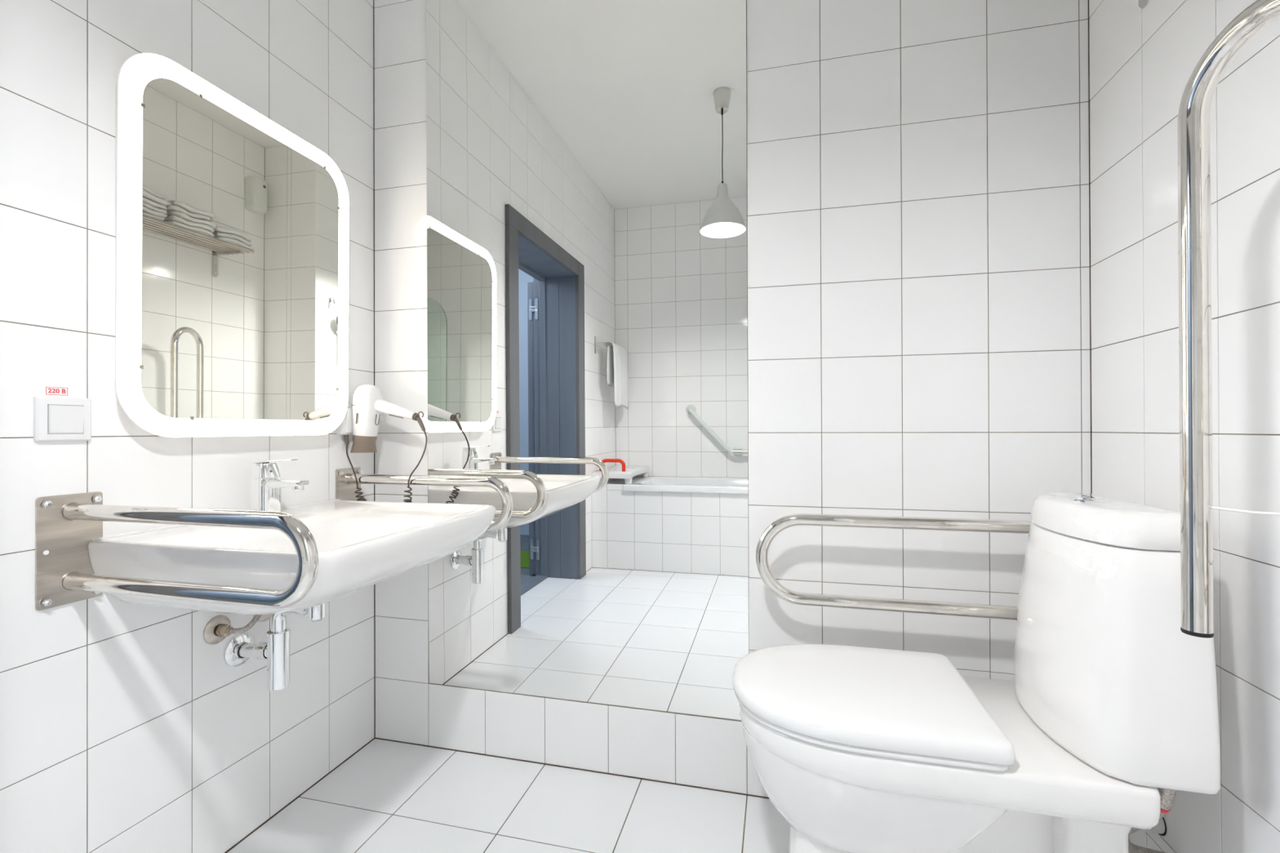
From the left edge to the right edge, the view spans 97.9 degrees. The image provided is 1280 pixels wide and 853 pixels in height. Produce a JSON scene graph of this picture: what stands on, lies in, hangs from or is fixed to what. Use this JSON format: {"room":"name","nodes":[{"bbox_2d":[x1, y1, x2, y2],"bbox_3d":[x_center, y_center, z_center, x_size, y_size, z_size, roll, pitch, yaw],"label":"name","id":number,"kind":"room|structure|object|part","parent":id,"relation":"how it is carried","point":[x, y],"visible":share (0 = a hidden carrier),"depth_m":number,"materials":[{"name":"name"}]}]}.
{"room":"accessible bathroom","nodes":[
{"label":"accessible bathroom","id":0,"kind":"room"},
{"bbox_2d":[0,0,374,852],"bbox_3d":[-1.321,-0.373,0.485,0.220,2.784,2.830,0,0,14],"label":"wall","id":1,"kind":"structure","parent":0,"point":[123,730],"depth_m":1.13,"materials":[{"name":"white tile"}]},
{"bbox_2d":[45,386,67,395],"bbox_3d":[-1.072,-0.065,1.025,0.001,0.014,0.032,0,0,14],"label":"label","id":2,"kind":"object","parent":1,"relation":"attached to","point":[49,390],"visible":1,"depth_m":1.02,"materials":[{"name":"white paper"}]},
{"bbox_2d":[33,395,91,441],"bbox_3d":[-1.063,-0.013,1.031,0.015,0.081,0.083,0,0,14],"label":"light switch","id":3,"kind":"object","parent":1,"relation":"attached to","point":[55,419],"visible":1,"depth_m":1.02,"materials":[{"name":"white plastic"}]},
{"bbox_2d":[35,491,319,610],"bbox_3d":[-0.797,0.227,0.976,0.554,0.203,0.100,0,0,14],"label":"support rail","id":4,"kind":"object","parent":1,"relation":"attached to","point":[65,525],"visible":1,"depth_m":0.99,"materials":[{"name":"metal"}]},
{"bbox_3d":[-1.065,0.228,1.042,0.004,0.203,0.100,0,0,14],"label":"wall plate","id":5,"kind":"part","parent":4,"relation":"part of","materials":[{"name":"metal"}]},
{"bbox_2d":[115,53,349,437],"bbox_3d":[-0.962,-0.376,1.383,0.044,0.800,0.600,0,0,14],"label":"mirror","id":6,"kind":"object","parent":1,"relation":"attached to","point":[232,228],"visible":1,"depth_m":1.28,"materials":[{"name":"white mirror"}]},
{"bbox_2d":[203,614,262,644],"bbox_3d":[-0.955,0.453,1.328,0.128,0.119,0.062,0,0,-22],"label":"pipe","id":7,"kind":"object","parent":1,"relation":"attached to","point":[226,629],"visible":0.84,"depth_m":1.30,"materials":[{"name":"metal"}]},
{"bbox_2d":[253,613,271,622],"bbox_3d":[-0.927,0.440,1.426,0.084,0.122,0.072,0,0,14],"label":"water connection","id":8,"kind":"object","parent":1,"relation":"attached to","point":[264,617],"visible":0.02,"depth_m":1.43,"materials":[{"name":"metal"}]},
{"bbox_2d":[88,498,496,614],"bbox_3d":[-0.723,0.302,1.313,0.542,0.174,0.639,0,0,14],"label":"washbasin","id":9,"kind":"object","parent":1,"relation":"attached to","point":[361,544],"visible":0.87,"depth_m":1.11,"materials":[{"name":"white ceramic"}]},
{"bbox_2d":[223,603,325,691],"bbox_3d":[-0.870,0.505,1.340,0.241,0.255,0.078,0,0,14],"label":"trap","id":10,"kind":"object","parent":9,"relation":"attached to","point":[276,650],"visible":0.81,"depth_m":1.34,"materials":[{"name":"silver metal"}]},
{"bbox_2d":[266,627,290,691],"bbox_3d":[-0.878,0.564,1.354,0.049,0.136,0.049,0,0,14],"label":"bottle","id":11,"kind":"object","parent":10,"relation":"on","point":[277,638],"depth_m":1.34,"materials":[{"name":"silver metal"}]},
{"bbox_2d":[249,458,308,511],"bbox_3d":[-0.873,0.151,1.350,0.142,0.145,0.058,0,0,14],"label":"tap","id":12,"kind":"object","parent":9,"relation":"on","point":[266,482],"visible":0.85,"depth_m":1.34,"materials":[{"name":"silver metal"}]},
{"bbox_3d":[-0.885,0.101,1.353,0.111,0.045,0.052,0,0,14],"label":"lever","id":13,"kind":"part","parent":12,"relation":"part of","materials":[{"name":"silver metal"}]},
{"bbox_3d":[-0.858,0.138,1.346,0.112,0.024,0.040,0,0,14],"label":"spout","id":14,"kind":"part","parent":12,"relation":"part of","materials":[{"name":"silver metal"}]},
{"bbox_2d":[335,402,352,444],"bbox_3d":[-0.886,-0.009,1.715,0.028,0.126,0.100,0,0,14],"label":"holder","id":15,"kind":"object","parent":1,"relation":"attached to","point":[345,428],"visible":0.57,"depth_m":1.68,"materials":[{"name":"white plastic"}]},
{"bbox_2d":[346,384,426,502],"bbox_3d":[-0.758,0.109,1.692,0.265,0.478,0.089,0,0,14],"label":"hair dryer","id":16,"kind":"object","parent":15,"relation":"hanging from","point":[368,403],"visible":0.74,"depth_m":1.68,"materials":[{"name":"white plastic"}]},
{"bbox_3d":[-0.758,0.179,1.689,0.265,0.338,0.073,0,0,14],"label":"cord","id":17,"kind":"part","parent":16,"relation":"part of","materials":[{"name":"grey plastic"}]},
{"bbox_3d":[-0.748,-0.054,1.692,0.149,0.068,0.038,0,0,14],"label":"handle","id":18,"kind":"part","parent":16,"relation":"part of","materials":[{"name":"white plastic"}]},
{"bbox_2d":[335,466,513,532],"bbox_3d":[-0.630,0.229,1.649,0.554,0.203,0.100,0,0,14],"label":"support rail","id":19,"kind":"object","parent":1,"relation":"attached to","point":[345,482],"visible":0.64,"depth_m":1.64,"materials":[{"name":"metal"}]},
{"bbox_3d":[-0.897,0.230,1.716,0.004,0.203,0.100,0,0,14],"label":"wall plate","id":20,"kind":"part","parent":19,"relation":"part of","materials":[{"name":"metal"}]},
{"bbox_2d":[224,0,1092,852],"bbox_3d":[-0.234,-0.376,0.216,2.025,2.787,2.834,0,0,14],"label":"trim","id":21,"kind":"structure","parent":1,"relation":"attached to","point":[1089,100],"depth_m":1.64,"materials":[{"name":"white tile"}]},
{"bbox_2d":[227,738,789,852],"bbox_3d":[-0.155,1.055,0.511,2.020,0.080,2.210,0,0,14],"label":"floor","id":22,"kind":"structure","parent":0,"point":[388,797],"depth_m":1.47,"materials":[{"name":"white tile"}]},
{"bbox_2d":[732,492,1220,852],"bbox_3d":[0.569,0.574,1.121,0.756,0.882,0.400,0,0,14],"label":"toilet","id":23,"kind":"object","parent":22,"relation":"on","point":[1108,704],"visible":0.98,"depth_m":0.96,"materials":[{"name":"white ceramic"}]},
{"bbox_3d":[0.432,0.563,1.155,0.460,0.012,0.392,0,0,14],"label":"seat","id":24,"kind":"part","parent":23,"relation":"part of","materials":[{"name":"white plastic"}]},
{"bbox_3d":[0.432,0.539,1.155,0.476,0.032,0.400,0,0,14],"label":"lid","id":25,"kind":"part","parent":23,"relation":"part of","materials":[{"name":"white plastic"}]},
{"bbox_3d":[0.854,0.169,1.052,0.157,0.057,0.345,0,0,14],"label":"cistern lid","id":26,"kind":"part","parent":23,"relation":"part of","materials":[{"name":"white ceramic"}]},
{"bbox_2d":[1128,788,1177,852],"bbox_3d":[0.910,0.698,1.002,0.091,0.261,0.222,0,0,45],"label":"supply hose","id":27,"kind":"object","parent":23,"relation":"attached to","point":[1167,797],"visible":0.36,"depth_m":0.92,"materials":[{"name":"silver metal"}]},
{"bbox_2d":[373,0,1090,797],"bbox_3d":[0.116,-0.374,1.627,2.020,2.784,0.080,0,0,14],"label":"wall","id":28,"kind":"structure","parent":0,"point":[918,249],"depth_m":1.47,"materials":[{"name":"white tile"}]},
{"bbox_3d":[-0.177,-0.381,1.713,1.110,2.500,0.045,0,0,14],"label":"wall","id":29,"kind":"structure","parent":28,"relation":"attached to","visible":0},
{"bbox_2d":[426,0,748,720],"bbox_3d":[-0.189,-0.381,1.671,1.005,2.398,0.033,0,0,14],"label":"wall mirror","id":30,"kind":"object","parent":29,"relation":"attached to","point":[587,273],"visible":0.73,"depth_m":1.65,"materials":[{"name":"silver mirror"}]},
{"bbox_2d":[1088,0,1279,852],"bbox_3d":[0.955,-0.380,0.688,0.060,2.784,1.340,0,0,14],"label":"wall","id":31,"kind":"structure","parent":0,"point":[1143,61],"depth_m":0.96,"materials":[{"name":"white tile"}]},
{"bbox_2d":[755,513,1031,620],"bbox_3d":[0.679,0.331,1.333,0.790,0.232,0.100,0,0,14],"label":"support rail","id":32,"kind":"object","parent":31,"relation":"attached to","point":[996,526],"visible":0.68,"depth_m":1.34,"materials":[{"name":"metal"}]},
{"bbox_2d":[1138,0,1148,8],"bbox_3d":[0.833,-0.939,0.794,0.223,0.160,0.955,0,0,14],"label":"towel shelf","id":33,"kind":"object","parent":31,"relation":"attached to","point":[1142,3],"visible":1,"depth_m":1.14,"materials":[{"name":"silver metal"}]},
{"bbox_2d":[1138,817,1166,835],"bbox_3d":[0.997,0.775,1.107,0.105,0.071,0.050,0,0,-9],"label":"waste elbow","id":34,"kind":"object","parent":31,"relation":"attached to","point":[1160,828],"visible":0.21,"depth_m":1.09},
{"bbox_2d":[1177,0,1279,638],"bbox_3d":[0.792,-0.081,0.618,0.140,0.868,0.293,0,0,-40],"label":"rail","id":35,"kind":"object","parent":31,"relation":"attached to","point":[1193,124],"visible":1,"depth_m":0.74,"materials":[{"name":"metal"}]},
{"bbox_3d":[0.785,0.108,0.695,0.011,0.008,0.109,0,0,-28],"label":"paper rod","id":36,"kind":"part","parent":35,"relation":"part of","materials":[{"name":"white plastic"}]}
]}

